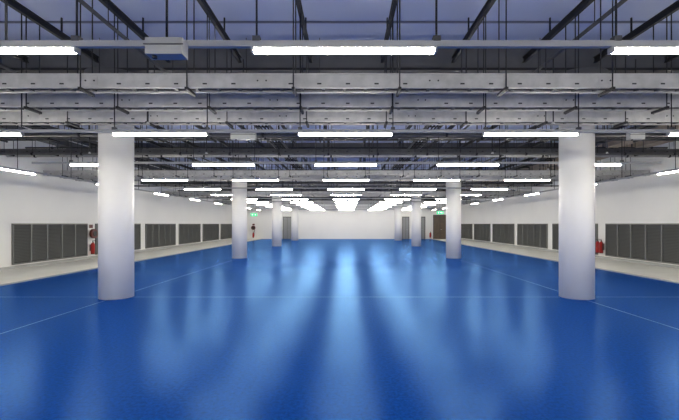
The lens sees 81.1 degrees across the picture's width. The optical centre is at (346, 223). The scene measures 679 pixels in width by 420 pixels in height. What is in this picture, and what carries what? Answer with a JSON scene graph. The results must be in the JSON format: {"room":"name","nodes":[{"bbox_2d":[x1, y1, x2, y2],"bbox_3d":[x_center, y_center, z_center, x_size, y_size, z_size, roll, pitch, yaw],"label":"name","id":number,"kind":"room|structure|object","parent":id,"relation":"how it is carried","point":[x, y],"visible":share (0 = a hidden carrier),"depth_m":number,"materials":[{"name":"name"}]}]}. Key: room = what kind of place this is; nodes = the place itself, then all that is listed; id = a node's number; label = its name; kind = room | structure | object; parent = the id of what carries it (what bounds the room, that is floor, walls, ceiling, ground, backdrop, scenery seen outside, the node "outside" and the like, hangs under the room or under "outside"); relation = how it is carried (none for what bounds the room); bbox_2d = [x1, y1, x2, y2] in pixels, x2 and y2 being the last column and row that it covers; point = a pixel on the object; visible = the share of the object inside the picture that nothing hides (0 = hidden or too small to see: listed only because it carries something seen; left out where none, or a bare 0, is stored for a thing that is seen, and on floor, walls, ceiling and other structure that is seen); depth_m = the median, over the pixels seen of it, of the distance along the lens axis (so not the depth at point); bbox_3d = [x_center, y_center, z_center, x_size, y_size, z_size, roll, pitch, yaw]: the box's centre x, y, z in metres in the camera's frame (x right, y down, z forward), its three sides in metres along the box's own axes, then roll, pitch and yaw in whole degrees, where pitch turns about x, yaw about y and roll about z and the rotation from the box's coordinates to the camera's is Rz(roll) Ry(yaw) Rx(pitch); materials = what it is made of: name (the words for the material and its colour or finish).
{"room":"empty industrial hall","nodes":[
{"label":"empty industrial hall","id":0,"kind":"room"},
{"bbox_2d":[0,125,231,267],"bbox_3d":[-12.000,-1.075,17.650,0.200,5.750,49.700,0,0,0],"label":"wall","id":1,"kind":"structure","parent":0,"point":[24,198],"depth_m":16.87,"materials":[{"name":"white paint"}]},
{"bbox_2d":[11,223,87,264],"bbox_3d":[-11.865,0.715,16.125,0.070,1.470,4.050,0,0,0],"label":"air vent","id":2,"kind":"object","parent":1,"relation":"in","point":[30,242],"visible":1,"depth_m":15.69,"materials":[{"name":"grey"}]},
{"bbox_2d":[90,240,94,253],"bbox_3d":[-11.765,1.075,18.437,0.250,0.650,0.202,0,0,0],"label":"fire extinguisher","id":3,"kind":"object","parent":1,"relation":"attached to","point":[92,245],"visible":1,"depth_m":18.37,"materials":[{"name":"red"}]},
{"bbox_2d":[89,225,97,243],"bbox_3d":[-11.785,0.491,18.470,0.210,0.922,0.437,0,0,0],"label":"hose reel","id":4,"kind":"object","parent":1,"relation":"attached to","point":[93,233],"visible":1,"depth_m":18.40,"materials":[{"name":"red"}]},
{"bbox_2d":[95,236,97,254],"bbox_3d":[-11.865,1.021,18.786,0.070,0.855,0.150,0,0,0],"label":"vent","id":5,"kind":"object","parent":1,"relation":"in","point":[96,245],"depth_m":18.79,"materials":[{"name":"grey"}]},
{"bbox_2d":[0,238,231,270],"bbox_3d":[-11.893,1.550,17.650,0.015,0.100,49.300,0,0,0],"label":"baseboard","id":6,"kind":"structure","parent":1,"relation":"attached to","point":[89,257],"depth_m":17.22,"materials":[{"name":"grey"}]},
{"bbox_2d":[134,224,140,249],"bbox_3d":[-11.865,0.736,22.476,0.070,1.415,0.645,0,0,0],"label":"air vent","id":7,"kind":"object","parent":1,"relation":"in","point":[137,236],"depth_m":22.53,"materials":[{"name":"grey"}]},
{"bbox_2d":[145,224,175,248],"bbox_3d":[-11.865,0.715,25.485,0.070,1.470,4.050,0,0,0],"label":"air vent","id":8,"kind":"object","parent":1,"relation":"in","point":[156,235],"visible":1,"depth_m":25.23,"materials":[{"name":"grey"}]},
{"bbox_2d":[179,224,200,243],"bbox_3d":[-11.865,0.715,30.165,0.070,1.470,4.050,0,0,0],"label":"air vent","id":9,"kind":"object","parent":1,"relation":"in","point":[188,233],"visible":1,"depth_m":30.04,"materials":[{"name":"grey"}]},
{"bbox_2d":[203,224,218,241],"bbox_3d":[-11.865,0.715,34.845,0.070,1.470,4.050,0,0,0],"label":"air vent","id":10,"kind":"object","parent":1,"relation":"in","point":[210,231],"visible":1,"depth_m":34.69,"materials":[{"name":"grey"}]},
{"bbox_2d":[221,224,231,238],"bbox_3d":[-11.865,0.715,39.525,0.070,1.470,4.050,0,0,0],"label":"air vent","id":11,"kind":"object","parent":1,"relation":"in","point":[226,229],"visible":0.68,"depth_m":39.14,"materials":[{"name":"grey"}]},
{"bbox_2d":[0,239,259,285],"bbox_3d":[-8.960,1.585,17.650,0.080,0.030,49.300,0,0,0],"label":"trim","id":12,"kind":"structure","parent":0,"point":[258,239],"depth_m":13.09,"materials":[{"name":"grey"}]},
{"bbox_2d":[0,239,678,419],"bbox_3d":[0.000,1.700,17.650,23.800,0.200,49.300,0,0,0],"label":"floor","id":13,"kind":"structure","parent":0,"point":[301,329],"depth_m":5.60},
{"bbox_2d":[291,200,298,240],"bbox_3d":[-5.040,-0.805,38.700,1.200,4.810,1.200,0,0,0],"label":"column","id":14,"kind":"structure","parent":13,"relation":"on","point":[294,208],"depth_m":38.41,"materials":[{"name":"white paint"}]},
{"bbox_2d":[1,246,678,333],"bbox_3d":[0.000,1.599,17.650,17.900,0.002,49.300,0,0,0],"label":"joint","id":15,"kind":"object","parent":13,"relation":"on","point":[275,246],"visible":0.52,"depth_m":7.69,"materials":[{"name":"blue"}]},
{"bbox_2d":[84,67,133,299],"bbox_3d":[-5.040,-0.805,8.700,1.200,4.810,1.200,0,0,0],"label":"column","id":16,"kind":"structure","parent":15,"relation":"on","point":[115,153],"depth_m":8.40,"materials":[{"name":"white paint"}]},
{"bbox_2d":[228,157,251,258],"bbox_3d":[-5.040,-0.805,18.700,1.200,4.810,1.200,0,0,0],"label":"column","id":17,"kind":"structure","parent":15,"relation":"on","point":[239,196],"depth_m":18.40,"materials":[{"name":"white paint"}]},
{"bbox_2d":[270,181,281,245],"bbox_3d":[-5.040,-0.805,28.700,1.200,4.810,1.200,0,0,0],"label":"column","id":18,"kind":"structure","parent":15,"relation":"on","point":[276,206],"depth_m":28.40,"materials":[{"name":"white paint"}]},
{"bbox_2d":[411,181,422,245],"bbox_3d":[5.040,-0.805,28.700,1.200,4.810,1.200,0,0,0],"label":"column","id":19,"kind":"structure","parent":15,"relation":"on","point":[415,206],"depth_m":28.40,"materials":[{"name":"white paint"}]},
{"bbox_2d":[441,157,464,258],"bbox_3d":[5.040,-0.805,18.700,1.200,4.810,1.200,0,0,0],"label":"column","id":20,"kind":"structure","parent":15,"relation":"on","point":[453,196],"depth_m":18.40,"materials":[{"name":"white paint"}]},
{"bbox_2d":[559,67,608,299],"bbox_3d":[5.040,-0.805,8.700,1.200,4.810,1.200,0,0,0],"label":"column","id":21,"kind":"structure","parent":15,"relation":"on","point":[576,153],"depth_m":8.41,"materials":[{"name":"white paint"}]},
{"bbox_2d":[394,200,401,240],"bbox_3d":[5.040,-0.805,38.700,1.200,4.810,1.200,0,0,0],"label":"column","id":22,"kind":"structure","parent":13,"relation":"on","point":[398,207],"depth_m":38.41,"materials":[{"name":"white paint"}]},
{"bbox_2d":[0,0,678,181],"bbox_3d":[0.000,-3.837,17.650,23.800,0.225,49.300,0,0,0],"label":"ceiling","id":23,"kind":"structure","parent":0,"point":[326,19],"depth_m":7.33,"materials":[{"name":"paint"}]},
{"bbox_2d":[20,125,206,181],"bbox_3d":[-11.100,-3.555,17.650,0.060,0.390,49.300,0,0,0],"label":"rail","id":24,"kind":"object","parent":23,"relation":"hanging from","point":[20,125],"depth_m":16.84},
{"bbox_2d":[0,125,230,189],"bbox_3d":[-10.600,-3.315,17.650,0.476,0.870,49.260,0,0,0],"label":"ventilation duct","id":25,"kind":"object","parent":23,"relation":"hanging from","point":[62,143],"visible":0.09,"depth_m":14.80,"materials":[{"name":"metal"}]},
{"bbox_2d":[24,125,227,181],"bbox_3d":[-8.100,-3.120,25.790,0.480,1.260,32.980,0,0,0],"label":"ladder","id":26,"kind":"object","parent":23,"relation":"hanging from","point":[92,143],"visible":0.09,"depth_m":15.19,"materials":[{"name":"metal"}]},
{"bbox_2d":[0,125,259,209],"bbox_3d":[-8.950,-2.579,17.650,0.064,2.343,49.260,0,0,0],"label":"lighting trunking","id":27,"kind":"object","parent":23,"relation":"hanging from","point":[17,125],"depth_m":12.16,"materials":[{"name":"grey"}]},
{"bbox_2d":[0,64,262,200],"bbox_3d":[-6.600,-2.780,17.650,0.069,1.940,49.260,0,0,0],"label":"pipe","id":28,"kind":"object","parent":23,"relation":"hanging from","point":[1,65],"visible":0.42,"depth_m":12.38,"materials":[{"name":"metal"}]},
{"bbox_2d":[9,54,265,181],"bbox_3d":[-6.660,-3.555,17.650,0.060,0.390,49.300,0,0,0],"label":"rail","id":29,"kind":"object","parent":23,"relation":"hanging from","point":[18,56],"depth_m":14.05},
{"bbox_2d":[0,0,287,181],"bbox_3d":[-5.180,-3.555,17.650,0.060,0.390,49.300,0,0,0],"label":"rail","id":30,"kind":"object","parent":23,"relation":"hanging from","point":[15,5],"depth_m":6.92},
{"bbox_2d":[65,125,226,181],"bbox_3d":[-9.620,-3.555,17.650,0.060,0.390,49.300,0,0,0],"label":"rail","id":31,"kind":"object","parent":23,"relation":"hanging from","point":[69,126],"depth_m":21.03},
{"bbox_2d":[5,0,300,200],"bbox_3d":[-3.600,-2.780,17.650,0.069,1.940,49.260,0,0,0],"label":"pipe","id":32,"kind":"object","parent":23,"relation":"hanging from","point":[81,2],"visible":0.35,"depth_m":6.14,"materials":[{"name":"metal"}]},
{"bbox_2d":[147,141,218,169],"bbox_3d":[-8.140,-3.555,17.650,0.060,0.390,49.300,0,0,0],"label":"rail","id":33,"kind":"object","parent":23,"relation":"hanging from","point":[152,142],"depth_m":17.47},
{"bbox_2d":[98,0,288,169],"bbox_3d":[-3.700,-3.555,17.650,0.060,0.390,49.300,0,0,0],"label":"rail","id":34,"kind":"object","parent":23,"relation":"hanging from","point":[113,8],"depth_m":6.79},
{"bbox_2d":[230,59,255,140],"bbox_3d":[-2.100,-2.530,8.095,0.520,1.660,0.130,0,0,0],"label":"junction box","id":35,"kind":"object","parent":23,"relation":"hanging from","point":[233,136],"visible":0.72,"depth_m":8.04,"materials":[{"name":"grey"}]},
{"bbox_2d":[197,0,319,181],"bbox_3d":[-2.220,-3.555,17.650,0.060,0.390,49.300,0,0,0],"label":"rail","id":36,"kind":"object","parent":23,"relation":"hanging from","point":[204,5],"depth_m":6.95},
{"bbox_2d":[253,125,325,189],"bbox_3d":[-2.200,-3.120,25.790,0.480,1.260,32.980,0,0,0],"label":"ladder","id":37,"kind":"object","parent":23,"relation":"hanging from","point":[274,144],"visible":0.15,"depth_m":13.46,"materials":[{"name":"metal"}]},
{"bbox_2d":[296,0,333,166],"bbox_3d":[-0.740,-3.555,17.650,0.060,0.390,49.300,0,0,0],"label":"rail","id":38,"kind":"object","parent":23,"relation":"hanging from","point":[298,2],"depth_m":6.79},
{"bbox_2d":[0,125,678,136],"bbox_3d":[0.000,-2.925,9.600,23.760,1.650,0.100,0,0,0],"label":"pipe","id":39,"kind":"object","parent":23,"relation":"hanging from","point":[26,134],"visible":0.37,"depth_m":9.58,"materials":[{"name":"metal"}]},
{"bbox_2d":[0,125,678,155],"bbox_3d":[0.000,-2.902,11.900,23.760,1.695,0.091,0,0,0],"label":"pipe","id":40,"kind":"object","parent":23,"relation":"hanging from","point":[32,153],"visible":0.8,"depth_m":11.87,"materials":[{"name":"metal"}]},
{"bbox_2d":[0,0,678,96],"bbox_3d":[0.000,-2.610,5.650,23.760,1.520,0.320,0,0,0],"label":"cable tray","id":41,"kind":"object","parent":23,"relation":"hanging from","point":[89,84],"visible":0.95,"depth_m":5.55,"materials":[{"name":"metal"}]},
{"bbox_2d":[0,16,678,114],"bbox_3d":[0.000,-2.610,6.560,23.760,1.520,0.340,0,0,0],"label":"cable tray","id":42,"kind":"object","parent":23,"relation":"hanging from","point":[34,102],"visible":0.96,"depth_m":6.45,"materials":[{"name":"metal"}]},
{"bbox_2d":[0,48,678,127],"bbox_3d":[0.000,-2.610,7.510,23.760,1.520,0.340,0,0,0],"label":"cable tray","id":43,"kind":"object","parent":23,"relation":"hanging from","point":[73,118],"visible":0.84,"depth_m":7.40,"materials":[{"name":"metal"}]},
{"bbox_2d":[0,0,678,54],"bbox_3d":[0.000,-2.384,3.270,15.200,1.953,0.064,0,0,0],"label":"lighting trunking","id":44,"kind":"object","parent":23,"relation":"hanging from","point":[76,40],"depth_m":3.25,"materials":[{"name":"grey"}]},
{"bbox_2d":[0,13,678,135],"bbox_3d":[0.000,-2.384,6.330,15.200,1.953,0.064,0,0,0],"label":"lighting trunking","id":45,"kind":"object","parent":23,"relation":"hanging from","point":[20,129],"depth_m":6.31,"materials":[{"name":"grey"}]},
{"bbox_2d":[666,132,678,135],"bbox_3d":[5.880,-1.431,6.330,1.520,0.048,0.064,0,0,0],"label":"ceiling light","id":46,"kind":"object","parent":45,"relation":"attached to","point":[668,133],"visible":1,"depth_m":6.31,"materials":[{"name":"white"}]},
{"bbox_2d":[0,125,678,156],"bbox_3d":[0.000,-2.810,13.050,23.760,1.120,0.420,0,0,0],"label":"cable tray","id":47,"kind":"object","parent":23,"relation":"hanging from","point":[13,150],"visible":0.51,"depth_m":12.89,"materials":[{"name":"metal"}]},
{"bbox_2d":[0,125,678,142],"bbox_3d":[0.000,-2.835,11.050,23.760,1.070,0.420,0,0,0],"label":"cable tray","id":48,"kind":"object","parent":23,"relation":"hanging from","point":[3,139],"visible":0.46,"depth_m":11.04,"materials":[{"name":"metal"}]},
{"bbox_2d":[1,48,678,72],"bbox_3d":[0.000,-3.480,8.700,23.800,0.540,0.840,0,0,0],"label":"ceiling beam","id":49,"kind":"structure","parent":23,"relation":"attached to","point":[441,62],"depth_m":8.35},
{"bbox_2d":[6,125,678,157],"bbox_3d":[0.000,-3.038,13.900,23.760,1.425,0.110,0,0,0],"label":"pipe","id":50,"kind":"object","parent":23,"relation":"hanging from","point":[34,156],"visible":0.53,"depth_m":13.86,"materials":[{"name":"metal"}]},
{"bbox_2d":[134,157,558,186],"bbox_3d":[0.000,-2.902,21.900,23.760,1.695,0.091,0,0,0],"label":"pipe","id":51,"kind":"object","parent":23,"relation":"hanging from","point":[202,185],"visible":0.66,"depth_m":21.87,"materials":[{"name":"metal"}]},
{"bbox_2d":[199,181,493,197],"bbox_3d":[0.000,-2.902,31.900,23.760,1.695,0.091,0,0,0],"label":"pipe","id":52,"kind":"object","parent":23,"relation":"hanging from","point":[284,181],"visible":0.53,"depth_m":31.88,"materials":[{"name":"metal"}]},
{"bbox_2d":[43,141,649,176],"bbox_3d":[0.000,-2.610,15.650,23.760,1.520,0.320,0,0,0],"label":"cable tray","id":53,"kind":"object","parent":23,"relation":"hanging from","point":[66,173],"visible":0.76,"depth_m":15.55,"materials":[{"name":"metal"}]},
{"bbox_2d":[32,125,660,165],"bbox_3d":[0.000,-2.384,9.600,15.200,1.953,0.064,0,0,0],"label":"lighting trunking","id":54,"kind":"object","parent":23,"relation":"hanging from","point":[71,160],"depth_m":9.58,"materials":[{"name":"grey"}]},
{"bbox_2d":[141,166,551,184],"bbox_3d":[0.000,-2.810,23.050,23.760,1.120,0.420,0,0,0],"label":"cable tray","id":55,"kind":"object","parent":23,"relation":"hanging from","point":[179,182],"visible":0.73,"depth_m":22.90,"materials":[{"name":"metal"}]},
{"bbox_2d":[63,143,629,179],"bbox_3d":[0.000,-2.610,16.560,23.760,1.520,0.340,0,0,0],"label":"cable tray","id":56,"kind":"object","parent":23,"relation":"hanging from","point":[77,177],"visible":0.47,"depth_m":16.45,"materials":[{"name":"metal"}]},
{"bbox_2d":[25,125,667,148],"bbox_3d":[0.000,-3.265,14.700,23.760,0.971,0.081,0,0,0],"label":"pipe","id":57,"kind":"object","parent":23,"relation":"hanging from","point":[611,125],"visible":0.62,"depth_m":14.67,"materials":[{"name":"black metal"}]},
{"bbox_2d":[162,142,530,189],"bbox_3d":[0.000,-2.384,16.350,15.200,1.953,0.064,0,0,0],"label":"lighting trunking","id":58,"kind":"object","parent":23,"relation":"hanging from","point":[256,187],"depth_m":16.33,"materials":[{"name":"grey"}]},
{"bbox_2d":[471,189,507,189],"bbox_3d":[5.880,-1.431,16.350,1.520,0.048,0.064,0,0,0],"label":"ceiling light","id":59,"kind":"object","parent":58,"relation":"attached to","point":[471,189],"visible":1,"depth_m":16.32,"materials":[{"name":"white"}]},
{"bbox_2d":[162,181,530,195],"bbox_3d":[0.000,-2.610,25.650,23.760,1.520,0.320,0,0,0],"label":"cable tray","id":60,"kind":"object","parent":23,"relation":"hanging from","point":[175,192],"visible":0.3,"depth_m":25.55,"materials":[{"name":"metal"}]},
{"bbox_2d":[134,125,558,180],"bbox_3d":[0.000,-2.384,12.950,15.200,1.953,0.064,0,0,0],"label":"lighting trunking","id":61,"kind":"object","parent":23,"relation":"hanging from","point":[142,177],"depth_m":12.93,"materials":[{"name":"grey"}]},
{"bbox_2d":[503,179,550,180],"bbox_3d":[5.880,-1.431,12.950,1.520,0.048,0.064,0,0,0],"label":"ceiling light","id":62,"kind":"object","parent":61,"relation":"attached to","point":[503,179],"visible":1,"depth_m":12.93,"materials":[{"name":"white"}]},
{"bbox_2d":[192,157,500,195],"bbox_3d":[0.000,-2.384,19.600,15.200,1.953,0.064,0,0,0],"label":"lighting trunking","id":63,"kind":"object","parent":23,"relation":"hanging from","point":[421,193],"depth_m":19.58,"materials":[{"name":"grey"}]},
{"bbox_2d":[75,157,617,181],"bbox_3d":[0.000,-2.610,17.510,23.760,1.520,0.340,0,0,0],"label":"cable tray","id":64,"kind":"object","parent":23,"relation":"hanging from","point":[94,180],"visible":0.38,"depth_m":17.39,"materials":[{"name":"metal"}]},
{"bbox_2d":[169,181,523,196],"bbox_3d":[0.000,-2.610,26.560,23.760,1.520,0.340,0,0,0],"label":"cable tray","id":65,"kind":"object","parent":23,"relation":"hanging from","point":[181,181],"visible":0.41,"depth_m":26.46,"materials":[{"name":"metal"}]},
{"bbox_2d":[176,181,516,196],"bbox_3d":[0.000,-2.610,27.510,23.760,1.520,0.340,0,0,0],"label":"cable tray","id":66,"kind":"object","parent":23,"relation":"hanging from","point":[185,181],"visible":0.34,"depth_m":27.60,"materials":[{"name":"metal"}]},
{"bbox_2d":[215,166,477,198],"bbox_3d":[0.000,-2.408,22.950,15.200,1.905,0.060,0,0,0],"label":"lighting trunking","id":67,"kind":"object","parent":23,"relation":"hanging from","point":[282,166],"visible":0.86,"depth_m":22.93,"materials":[{"name":"grey"}]},
{"bbox_2d":[178,190,514,190],"bbox_3d":[0.000,-3.025,28.000,23.760,1.450,0.100,0,0,0],"label":"pipe","id":68,"kind":"object","parent":23,"relation":"hanging from","point":[178,190],"visible":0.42,"depth_m":27.96,"materials":[{"name":"metal"}]},
{"bbox_2d":[247,181,445,201],"bbox_3d":[0.000,-2.408,26.350,15.200,1.905,0.060,0,0,0],"label":"lighting trunking","id":69,"kind":"object","parent":23,"relation":"hanging from","point":[268,181],"visible":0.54,"depth_m":26.33,"materials":[{"name":"grey"}]},
{"bbox_2d":[227,189,465,203],"bbox_3d":[0.000,-2.610,37.510,23.760,1.520,0.340,0,0,0],"label":"cable tray","id":70,"kind":"object","parent":23,"relation":"hanging from","point":[307,189],"visible":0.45,"depth_m":37.40,"materials":[{"name":"metal"}]},
{"bbox_2d":[214,189,478,202],"bbox_3d":[0.000,-2.610,35.650,23.760,1.520,0.320,0,0,0],"label":"cable tray","id":71,"kind":"object","parent":23,"relation":"hanging from","point":[222,201],"visible":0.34,"depth_m":35.54,"materials":[{"name":"metal"}]},
{"bbox_2d":[231,200,461,200],"bbox_3d":[0.000,-2.835,41.050,23.760,1.070,0.420,0,0,0],"label":"cable tray","id":72,"kind":"object","parent":23,"relation":"hanging from","point":[231,200],"visible":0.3,"depth_m":40.90,"materials":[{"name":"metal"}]},
{"bbox_2d":[271,200,421,209],"bbox_3d":[0.000,-2.408,40.200,15.200,1.905,0.060,0,0,0],"label":"lighting trunking","id":73,"kind":"object","parent":23,"relation":"hanging from","point":[324,200],"visible":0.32,"depth_m":40.18,"materials":[{"name":"grey"}]},
{"bbox_2d":[223,189,469,199],"bbox_3d":[0.000,-3.025,38.000,23.760,1.450,0.100,0,0,0],"label":"pipe","id":74,"kind":"object","parent":23,"relation":"hanging from","point":[294,189],"visible":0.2,"depth_m":37.97,"materials":[{"name":"metal"}]},
{"bbox_2d":[134,143,558,146],"bbox_3d":[0.000,-3.480,18.700,23.800,0.540,0.840,0,0,0],"label":"ceiling beam","id":75,"kind":"structure","parent":23,"relation":"attached to","point":[144,144],"depth_m":18.35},
{"bbox_2d":[248,189,444,189],"bbox_3d":[0.000,-3.480,38.700,23.800,0.540,0.840,0,0,0],"label":"ceiling beam","id":76,"kind":"structure","parent":23,"relation":"attached to","point":[248,189],"depth_m":38.35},
{"bbox_2d":[171,141,530,169],"bbox_3d":[0.000,-3.025,18.000,23.760,1.450,0.100,0,0,0],"label":"pipe","id":77,"kind":"object","parent":23,"relation":"hanging from","point":[171,141],"visible":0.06,"depth_m":18.00,"materials":[{"name":"metal"}]},
{"bbox_2d":[99,38,613,72],"bbox_3d":[0.000,-3.025,8.000,23.760,1.450,0.100,0,0,0],"label":"pipe","id":78,"kind":"object","parent":23,"relation":"hanging from","point":[99,38],"visible":0.16,"depth_m":8.00,"materials":[{"name":"metal"}]},
{"bbox_2d":[355,0,396,181],"bbox_3d":[0.740,-3.555,17.650,0.060,0.390,49.300,0,0,0],"label":"rail","id":79,"kind":"object","parent":23,"relation":"hanging from","point":[394,2],"depth_m":6.82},
{"bbox_2d":[368,125,442,189],"bbox_3d":[2.300,-3.120,25.790,0.480,1.260,32.980,0,0,0],"label":"cable tray","id":80,"kind":"object","parent":23,"relation":"hanging from","point":[422,143],"visible":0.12,"depth_m":14.42,"materials":[{"name":"metal"}]},
{"bbox_2d":[275,157,545,169],"bbox_3d":[0.000,-2.925,19.600,23.760,1.650,0.100,0,0,0],"label":"pipe","id":81,"kind":"object","parent":23,"relation":"hanging from","point":[275,157],"visible":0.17,"depth_m":19.60,"materials":[{"name":"metal"}]},
{"bbox_2d":[373,0,495,181],"bbox_3d":[2.220,-3.555,17.650,0.060,0.390,49.300,0,0,0],"label":"rail","id":82,"kind":"object","parent":23,"relation":"hanging from","point":[489,3],"depth_m":6.93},
{"bbox_2d":[392,0,594,181],"bbox_3d":[3.700,-3.555,17.650,0.060,0.390,49.300,0,0,0],"label":"rail","id":83,"kind":"object","parent":23,"relation":"hanging from","point":[583,4],"depth_m":6.98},
{"bbox_2d":[383,0,627,205],"bbox_3d":[3.750,-2.780,17.650,0.069,1.940,49.260,0,0,0],"label":"pipe","id":84,"kind":"object","parent":23,"relation":"hanging from","point":[621,2],"visible":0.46,"depth_m":6.89,"materials":[{"name":"metal"}]},
{"bbox_2d":[474,141,545,169],"bbox_3d":[8.140,-3.555,17.650,0.060,0.390,49.300,0,0,0],"label":"rail","id":85,"kind":"object","parent":23,"relation":"hanging from","point":[540,142],"depth_m":17.57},
{"bbox_2d":[431,125,608,200],"bbox_3d":[6.700,-2.780,17.650,0.069,1.940,49.260,0,0,0],"label":"pipe","id":86,"kind":"object","parent":23,"relation":"hanging from","point":[607,125],"visible":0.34,"depth_m":15.84,"materials":[{"name":"metal"}]},
{"bbox_2d":[409,0,678,181],"bbox_3d":[5.180,-3.555,17.650,0.060,0.390,49.300,0,0,0],"label":"rail","id":87,"kind":"object","parent":23,"relation":"hanging from","point":[674,7],"depth_m":6.94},
{"bbox_2d":[465,125,628,181],"bbox_3d":[9.620,-3.555,17.650,0.060,0.390,49.300,0,0,0],"label":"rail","id":88,"kind":"object","parent":23,"relation":"hanging from","point":[619,127],"depth_m":21.31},
{"bbox_2d":[427,54,678,181],"bbox_3d":[6.660,-3.555,17.650,0.060,0.390,49.300,0,0,0],"label":"rail","id":89,"kind":"object","parent":23,"relation":"hanging from","point":[674,56],"depth_m":14.05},
{"bbox_2d":[433,125,678,209],"bbox_3d":[8.950,-2.579,17.650,0.064,2.343,49.260,0,0,0],"label":"lighting trunking","id":90,"kind":"object","parent":23,"relation":"hanging from","point":[675,125],"depth_m":12.89,"materials":[{"name":"grey"}]},
{"bbox_2d":[473,125,660,181],"bbox_3d":[7.900,-3.120,25.790,0.480,1.260,32.980,0,0,0],"label":"cable tray","id":91,"kind":"object","parent":23,"relation":"hanging from","point":[597,143],"visible":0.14,"depth_m":15.59,"materials":[{"name":"metal"}]},
{"bbox_2d":[461,125,678,189],"bbox_3d":[9.800,-3.275,17.650,0.526,0.950,49.260,0,0,0],"label":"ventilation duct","id":92,"kind":"object","parent":23,"relation":"hanging from","point":[612,144],"visible":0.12,"depth_m":14.51,"materials":[{"name":"metal"}]},
{"bbox_2d":[469,141,672,189],"bbox_3d":[10.900,-3.275,17.650,0.576,0.950,49.260,0,0,0],"label":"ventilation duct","id":93,"kind":"object","parent":23,"relation":"hanging from","point":[647,144],"visible":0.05,"depth_m":14.53,"materials":[{"name":"metal"}]},
{"bbox_2d":[626,59,645,140],"bbox_3d":[5.900,-2.530,8.095,0.320,1.660,0.130,0,0,0],"label":"junction box","id":94,"kind":"object","parent":23,"relation":"hanging from","point":[629,136],"visible":0.72,"depth_m":8.04,"materials":[{"name":"grey"}]},
{"bbox_3d":[0.000,-2.810,3.050,23.760,1.120,0.420,0,0,0],"label":"cable tray","id":95,"kind":"object","parent":23,"relation":"hanging from","visible":0},
{"bbox_2d":[143,0,187,59],"bbox_3d":[-1.430,-2.335,3.155,0.310,2.050,0.130,0,0,0],"label":"junction box","id":96,"kind":"object","parent":95,"relation":"attached to","point":[156,48],"visible":1,"depth_m":3.10,"materials":[{"name":"grey"}]},
{"bbox_2d":[247,204,445,238],"bbox_3d":[0.000,-1.075,42.400,23.800,5.750,0.200,0,0,0],"label":"wall","id":97,"kind":"structure","parent":0,"point":[312,224],"depth_m":42.30,"materials":[{"name":"white paint"}]},
{"bbox_2d":[283,217,290,238],"bbox_3d":[-6.300,0.410,42.250,0.960,2.380,0.100,0,0,0],"label":"door","id":98,"kind":"structure","parent":97,"relation":"in","point":[286,220],"depth_m":42.25,"materials":[{"name":"grey"}]},
{"bbox_2d":[402,217,408,238],"bbox_3d":[6.300,0.410,42.250,0.760,2.380,0.100,0,0,0],"label":"door","id":99,"kind":"structure","parent":97,"relation":"in","point":[405,220],"depth_m":42.25,"materials":[{"name":"grey"}]},
{"bbox_2d":[421,217,424,238],"bbox_3d":[7.950,0.410,42.250,0.860,2.380,0.100,0,0,0],"label":"door","id":100,"kind":"structure","parent":97,"relation":"in","point":[422,218],"depth_m":42.25,"materials":[{"name":"grey"}]},
{"bbox_2d":[433,215,445,238],"bbox_3d":[9.950,0.310,42.250,1.460,2.580,0.100,0,0,0],"label":"door","id":101,"kind":"structure","parent":97,"relation":"in","point":[439,221],"depth_m":42.25,"materials":[{"name":"wood"}]},
{"bbox_2d":[433,239,678,283],"bbox_3d":[8.960,1.585,17.650,0.080,0.030,49.300,0,0,0],"label":"trim","id":102,"kind":"structure","parent":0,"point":[433,239],"depth_m":13.52,"materials":[{"name":"grey"}]},
{"bbox_2d":[461,141,678,265],"bbox_3d":[12.000,-1.075,17.650,0.200,5.750,49.700,0,0,0],"label":"wall","id":103,"kind":"structure","parent":0,"point":[654,198],"depth_m":17.83,"materials":[{"name":"white paint"}]},
{"bbox_2d":[461,224,471,238],"bbox_3d":[11.865,0.715,39.525,0.070,1.470,4.050,0,0,0],"label":"air vent","id":104,"kind":"object","parent":103,"relation":"in","point":[466,229],"visible":0.73,"depth_m":39.14,"materials":[{"name":"grey"}]},
{"bbox_2d":[474,224,489,241],"bbox_3d":[11.865,0.715,34.845,0.070,1.470,4.050,0,0,0],"label":"air vent","id":105,"kind":"object","parent":103,"relation":"in","point":[481,231],"visible":1,"depth_m":34.69,"materials":[{"name":"grey"}]},
{"bbox_2d":[492,224,513,243],"bbox_3d":[11.865,0.715,30.165,0.070,1.470,4.050,0,0,0],"label":"air vent","id":106,"kind":"object","parent":103,"relation":"in","point":[501,233],"visible":1,"depth_m":30.04,"materials":[{"name":"grey"}]},
{"bbox_2d":[517,224,547,248],"bbox_3d":[11.865,0.715,25.485,0.070,1.470,4.050,0,0,0],"label":"air vent","id":107,"kind":"object","parent":103,"relation":"in","point":[532,235],"visible":1,"depth_m":25.23,"materials":[{"name":"grey"}]},
{"bbox_2d":[552,224,558,249],"bbox_3d":[11.865,0.736,22.476,0.070,1.415,0.645,0,0,0],"label":"air vent","id":108,"kind":"object","parent":103,"relation":"in","point":[555,236],"depth_m":22.53,"materials":[{"name":"grey"}]},
{"bbox_2d":[461,238,678,268],"bbox_3d":[11.893,1.550,17.650,0.015,0.100,49.300,0,0,0],"label":"baseboard","id":109,"kind":"structure","parent":103,"relation":"attached to","point":[603,257],"depth_m":17.81,"materials":[{"name":"grey"}]},
{"bbox_2d":[595,224,597,254],"bbox_3d":[11.865,0.736,18.786,0.070,1.425,0.150,0,0,0],"label":"vent","id":110,"kind":"object","parent":103,"relation":"in","point":[596,225],"depth_m":18.79,"materials":[{"name":"grey"}]},
{"bbox_2d":[599,240,603,252],"bbox_3d":[11.765,1.025,18.333,0.250,0.650,0.202,0,0,0],"label":"fire extinguisher","id":111,"kind":"object","parent":103,"relation":"attached to","point":[601,244],"visible":1,"depth_m":18.30,"materials":[{"name":"red"}]},
{"bbox_2d":[605,223,678,264],"bbox_3d":[11.865,0.715,16.125,0.070,1.470,4.050,0,0,0],"label":"air vent","id":112,"kind":"object","parent":103,"relation":"in","point":[654,242],"visible":1,"depth_m":15.79,"materials":[{"name":"grey"}]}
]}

